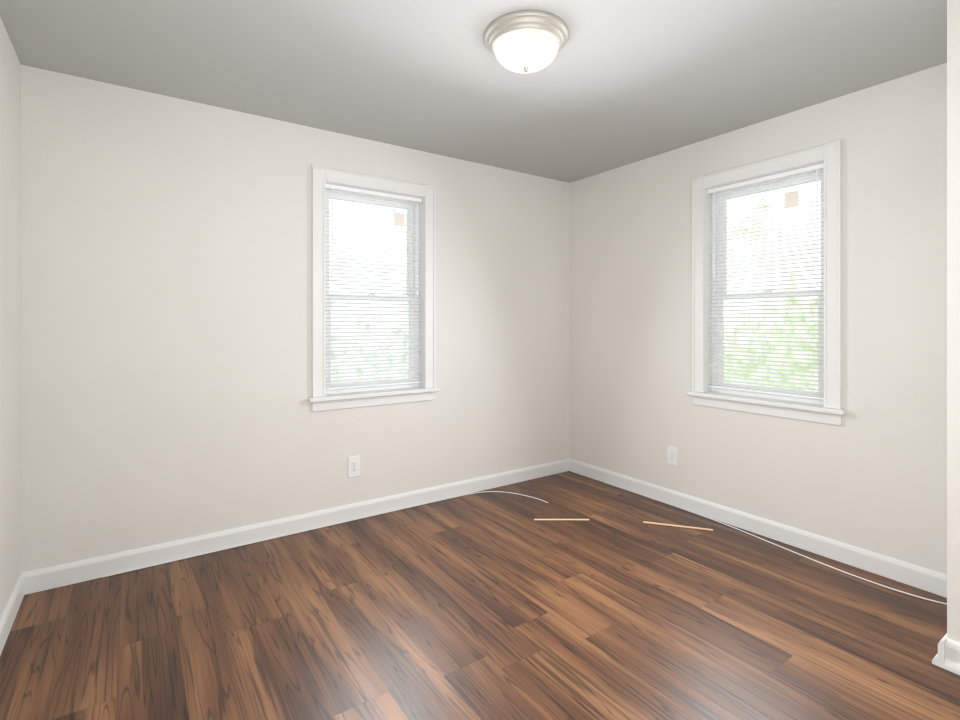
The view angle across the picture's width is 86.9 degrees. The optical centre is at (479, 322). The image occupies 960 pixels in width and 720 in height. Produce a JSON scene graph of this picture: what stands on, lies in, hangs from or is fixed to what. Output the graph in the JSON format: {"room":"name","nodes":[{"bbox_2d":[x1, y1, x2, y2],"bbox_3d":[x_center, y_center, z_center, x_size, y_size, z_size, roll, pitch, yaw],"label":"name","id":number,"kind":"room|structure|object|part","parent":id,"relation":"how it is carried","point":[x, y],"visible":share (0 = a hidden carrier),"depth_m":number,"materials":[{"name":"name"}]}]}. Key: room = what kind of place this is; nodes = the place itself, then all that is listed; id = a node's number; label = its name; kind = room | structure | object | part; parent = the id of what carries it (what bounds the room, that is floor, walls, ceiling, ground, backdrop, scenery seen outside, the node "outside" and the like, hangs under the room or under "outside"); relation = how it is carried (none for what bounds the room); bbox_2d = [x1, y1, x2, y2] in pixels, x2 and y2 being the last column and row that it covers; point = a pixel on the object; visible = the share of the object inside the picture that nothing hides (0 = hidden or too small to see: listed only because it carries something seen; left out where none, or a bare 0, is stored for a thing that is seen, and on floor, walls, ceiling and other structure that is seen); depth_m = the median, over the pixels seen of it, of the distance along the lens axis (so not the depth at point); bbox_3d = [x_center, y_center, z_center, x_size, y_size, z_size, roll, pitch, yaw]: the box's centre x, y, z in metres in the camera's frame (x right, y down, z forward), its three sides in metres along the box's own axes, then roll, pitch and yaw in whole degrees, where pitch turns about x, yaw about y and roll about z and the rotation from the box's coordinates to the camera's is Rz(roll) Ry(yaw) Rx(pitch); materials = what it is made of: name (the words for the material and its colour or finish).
{"room":"empty bedroom","nodes":[
{"label":"empty bedroom","id":0,"kind":"room"},
{"bbox_2d":[0,17,20,618],"bbox_3d":[-1.245,0.030,0.928,0.160,2.440,3.300,0,0,-35],"label":"wall","id":1,"kind":"structure","parent":0,"point":[10,318],"depth_m":2.13,"materials":[{"name":"paint"}]},
{"bbox_2d":[0,573,23,655],"bbox_3d":[-1.173,1.200,0.978,0.014,0.100,3.300,0,0,-35],"label":"baseboard","id":2,"kind":"structure","parent":1,"relation":"attached to","point":[8,616],"depth_m":2.08,"materials":[{"name":"paint"}]},
{"bbox_2d":[21,65,569,572],"bbox_3d":[-0.721,0.030,3.388,3.810,2.440,0.160,0,0,-35],"label":"wall","id":3,"kind":"structure","parent":0,"point":[165,317],"depth_m":2.80,"materials":[{"name":"paint"}]},
{"bbox_2d":[22,458,569,594],"bbox_3d":[-0.671,1.200,3.316,3.490,0.100,0.014,0,0,-35],"label":"baseboard","id":4,"kind":"structure","parent":3,"relation":"attached to","point":[47,578],"depth_m":2.90,"materials":[{"name":"paint"}]},
{"bbox_2d":[348,455,359,477],"bbox_3d":[-0.802,0.915,3.229,0.080,0.132,0.009,0,0,-35],"label":"electrical outlet","id":5,"kind":"object","parent":3,"relation":"attached to","point":[353,466],"visible":1,"depth_m":3.23,"materials":[{"name":"white plastic"}]},
{"bbox_2d":[312,165,435,411],"bbox_3d":[-0.712,-0.211,3.379,0.850,1.498,0.185,0,0,-35],"label":"window","id":6,"kind":"structure","parent":3,"relation":"in","point":[322,176],"depth_m":3.36,"materials":[{"name":"paint"}]},
{"bbox_3d":[-0.746,-0.496,3.428,0.560,0.618,0.004,0,0,-34],"label":"sash glass","id":7,"kind":"part","parent":6,"relation":"part of","materials":[{"name":"clear glass"}]},
{"bbox_3d":[-0.746,-0.498,3.428,0.628,0.682,0.030,0,0,-35],"label":"window sash upper","id":8,"kind":"part","parent":6,"relation":"part of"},
{"bbox_3d":[-0.726,0.115,3.400,0.560,0.543,0.004,0,0,-34],"label":"sash glass","id":9,"kind":"part","parent":6,"relation":"part of","materials":[{"name":"clear glass"}]},
{"bbox_3d":[-0.726,0.120,3.400,0.628,0.613,0.030,0,0,-35],"label":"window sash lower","id":10,"kind":"part","parent":6,"relation":"part of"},
{"bbox_3d":[-0.668,0.507,3.314,0.850,0.062,0.021,0,0,-35],"label":"window apron","id":11,"kind":"part","parent":6,"relation":"part of","materials":[{"name":"white wood"}]},
{"bbox_3d":[-0.694,0.412,3.353,0.672,0.010,0.024,0,0,-35],"label":"window blind bottom rail","id":12,"kind":"part","parent":6,"relation":"part of","materials":[{"name":"white plastic"}]},
{"bbox_2d":[326,183,421,202],"bbox_3d":[-0.694,-0.855,3.353,0.684,0.029,0.032,0,0,-35],"label":"blind headrail","id":13,"kind":"object","parent":6,"relation":"attached to","point":[368,192],"visible":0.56,"depth_m":3.33,"materials":[{"name":"white plastic"}]},
{"bbox_2d":[331,188,334,386],"bbox_3d":[-0.917,-0.214,3.187,0.020,1.256,0.049,0,0,7],"label":"blind cord","id":14,"kind":"object","parent":13,"relation":"hanging from","point":[332,188],"depth_m":3.21,"materials":[{"name":"white fabric"}]},
{"bbox_2d":[412,201,417,382],"bbox_3d":[-0.456,-0.214,3.504,0.053,1.256,0.022,0,0,5],"label":"blind cord","id":15,"kind":"object","parent":13,"relation":"hanging from","point":[412,270],"depth_m":3.49,"materials":[{"name":"white fabric"}]},
{"bbox_2d":[394,212,403,226],"bbox_3d":[-0.547,-0.702,3.435,0.076,0.090,0.001,0,0,-35],"label":"sticker","id":16,"kind":"object","parent":6,"relation":"attached to","point":[398,219],"visible":1,"depth_m":3.43,"materials":[{"name":"white paper"}]},
{"bbox_2d":[308,387,439,401],"bbox_3d":[-0.680,0.463,3.332,0.894,0.026,0.127,0,0,-35],"label":"window sill","id":17,"kind":"structure","parent":3,"relation":"attached to","point":[363,394],"depth_m":3.28,"materials":[{"name":"paint"}]},
{"bbox_2d":[0,0,946,182],"bbox_3d":[0.259,-1.240,1.962,3.810,0.100,3.620,0,0,-35],"label":"ceiling","id":18,"kind":"structure","parent":0,"point":[613,84],"depth_m":2.32,"materials":[{"name":"paint"}]},
{"bbox_2d":[484,10,568,72],"bbox_3d":[0.191,-1.114,2.099,0.348,0.152,0.348,0,0,-35],"label":"ceiling light","id":19,"kind":"object","parent":18,"relation":"attached to","point":[526,41],"visible":1,"depth_m":2.00,"materials":[{"name":"white glass"}]},
{"bbox_3d":[0.191,-1.102,2.099,0.268,0.088,0.268,0,0,-34],"label":"glass","id":20,"kind":"part","parent":19,"relation":"part of","materials":[{"name":"white glass"}]},
{"bbox_2d":[0,471,959,719],"bbox_3d":[0.259,1.300,1.962,3.810,0.100,3.620,0,0,-35],"label":"floor","id":21,"kind":"structure","parent":0,"point":[492,606],"depth_m":2.07,"materials":[{"name":"brown wood"}]},
{"bbox_2d":[102,491,547,577],"bbox_3d":[-0.691,1.246,3.004,2.504,0.007,0.474,0,0,-35],"label":"cord","id":22,"kind":"object","parent":21,"relation":"on","point":[308,530],"visible":0.98,"depth_m":3.02,"materials":[{"name":"white plastic"}]},
{"bbox_2d":[534,519,588,519],"bbox_3d":[0.518,1.247,3.216,0.350,0.006,0.014,0,0,0],"label":"wood strip","id":23,"kind":"object","parent":21,"relation":"on","point":[561,519],"visible":1,"depth_m":3.21,"materials":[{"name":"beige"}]},
{"bbox_2d":[643,521,712,530],"bbox_3d":[1.214,1.247,3.115,0.400,0.006,0.016,0,0,18],"label":"wood strip","id":24,"kind":"object","parent":21,"relation":"on","point":[678,526],"visible":1,"depth_m":3.11,"materials":[{"name":"beige wood"}]},
{"bbox_2d":[570,471,946,604],"bbox_3d":[1.416,1.246,3.223,0.121,0.007,2.472,0,0,-35],"label":"cord","id":25,"kind":"object","parent":21,"relation":"on","point":[783,547],"visible":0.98,"depth_m":2.76,"materials":[{"name":"white plastic"}]},
{"bbox_2d":[570,63,946,574],"bbox_3d":[1.763,0.030,2.996,0.160,2.440,3.300,0,0,-35],"label":"wall","id":26,"kind":"structure","parent":0,"point":[870,474],"depth_m":2.77,"materials":[{"name":"paint"}]},
{"bbox_2d":[667,445,677,466],"bbox_3d":[1.323,0.915,3.487,0.009,0.132,0.080,0,0,-35],"label":"electrical outlet","id":27,"kind":"object","parent":26,"relation":"attached to","point":[672,455],"visible":1,"depth_m":3.48,"materials":[{"name":"white plastic"}]},
{"bbox_2d":[570,459,946,597],"bbox_3d":[1.482,1.200,3.251,0.014,0.100,2.560,0,0,-35],"label":"baseboard","id":28,"kind":"structure","parent":26,"relation":"attached to","point":[925,579],"depth_m":2.87,"materials":[{"name":"paint"}]},
{"bbox_2d":[692,139,841,425],"bbox_3d":[1.713,-0.211,3.046,0.185,1.498,0.850,0,0,-35],"label":"window","id":29,"kind":"structure","parent":26,"relation":"in","point":[829,154],"depth_m":3.00,"materials":[{"name":"paint"}]},
{"bbox_2d":[708,163,823,194],"bbox_3d":[1.688,-0.855,3.028,0.032,0.029,0.684,0,0,-35],"label":"blind headrail","id":30,"kind":"object","parent":29,"relation":"attached to","point":[772,177],"visible":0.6,"depth_m":2.99,"materials":[{"name":"white plastic"}]},
{"bbox_2d":[713,191,718,387],"bbox_3d":[1.522,-0.214,3.251,0.049,1.256,0.020,0,0,7],"label":"blind cord","id":31,"kind":"object","parent":30,"relation":"hanging from","point":[718,191],"depth_m":3.24,"materials":[{"name":"white fabric"}]},
{"bbox_2d":[761,182,763,391],"bbox_3d":[1.687,-0.214,3.028,0.028,1.256,0.002,0,0,-34],"label":"blind cord","id":32,"kind":"object","parent":30,"relation":"hanging from","point":[761,262],"depth_m":3.02,"materials":[{"name":"white fabric"}]},
{"bbox_2d":[816,169,817,287],"bbox_3d":[1.838,-0.214,2.790,0.022,1.256,0.053,0,0,5],"label":"blind cord","id":33,"kind":"object","parent":30,"relation":"hanging from","point":[816,169],"depth_m":2.77,"materials":[{"name":"white plastic"}]},
{"bbox_2d":[709,385,823,399],"bbox_3d":[1.688,0.412,3.028,0.024,0.010,0.672,0,0,-35],"label":"rail","id":34,"kind":"object","parent":29,"relation":"attached to","point":[794,395],"visible":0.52,"depth_m":2.98,"materials":[{"name":"white plastic"}]},
{"bbox_3d":[1.649,0.507,3.002,0.021,0.062,0.850,0,0,-35],"label":"window apron","id":35,"kind":"part","parent":29,"relation":"part of","materials":[{"name":"white wood"}]},
{"bbox_3d":[1.734,0.120,3.061,0.030,0.613,0.628,0,0,-35],"label":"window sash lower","id":36,"kind":"part","parent":29,"relation":"part of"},
{"bbox_3d":[1.734,0.115,3.061,0.004,0.543,0.560,0,0,-34],"label":"sash glass","id":37,"kind":"part","parent":29,"relation":"part of","materials":[{"name":"clear glass"}]},
{"bbox_3d":[1.762,-0.498,3.080,0.030,0.682,0.628,0,0,-35],"label":"window sash upper","id":38,"kind":"part","parent":29,"relation":"part of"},
{"bbox_3d":[1.762,-0.496,3.080,0.004,0.618,0.560,0,0,-34],"label":"sash glass","id":39,"kind":"part","parent":29,"relation":"part of","materials":[{"name":"clear glass"}]},
{"bbox_2d":[784,190,798,208],"bbox_3d":[1.770,-0.702,2.881,0.001,0.090,0.076,0,0,-35],"label":"sticker","id":40,"kind":"object","parent":29,"relation":"attached to","point":[791,199],"visible":1,"depth_m":2.88,"materials":[{"name":"white paper"}]},
{"bbox_2d":[687,391,846,414],"bbox_3d":[1.667,0.463,3.014,0.127,0.026,0.894,0,0,-35],"label":"window sill","id":41,"kind":"structure","parent":26,"relation":"attached to","point":[776,402],"depth_m":2.93,"materials":[{"name":"paint"}]},
{"bbox_2d":[947,0,959,642],"bbox_3d":[2.169,0.030,1.721,0.615,2.440,0.740,0,0,-35],"label":"wall","id":42,"kind":"structure","parent":0,"point":[953,319],"depth_m":1.84,"materials":[{"name":"paint"}]},
{"bbox_2d":[932,633,946,667],"bbox_3d":[1.930,1.200,2.027,0.635,0.100,0.034,0,0,-35],"label":"baseboard","id":43,"kind":"structure","parent":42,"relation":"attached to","point":[938,659],"depth_m":1.84,"materials":[{"name":"paint"}]},
{"bbox_2d":[944,638,959,674],"bbox_3d":[1.902,1.200,1.538,0.034,0.100,0.740,0,0,-35],"label":"baseboard","id":44,"kind":"structure","parent":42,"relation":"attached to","point":[952,662],"depth_m":1.82,"materials":[{"name":"paint"}]},
{"label":"outside","id":45,"kind":"structure","parent":0,"visible":0},
{"bbox_2d":[329,199,410,393],"bbox_3d":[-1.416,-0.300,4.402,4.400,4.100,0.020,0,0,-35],"label":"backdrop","id":46,"kind":"structure","parent":45,"point":[368,231],"depth_m":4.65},
{"bbox_2d":[724,181,821,404],"bbox_3d":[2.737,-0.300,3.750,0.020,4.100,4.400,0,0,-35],"label":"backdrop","id":47,"kind":"structure","parent":45,"point":[775,218],"depth_m":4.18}
]}

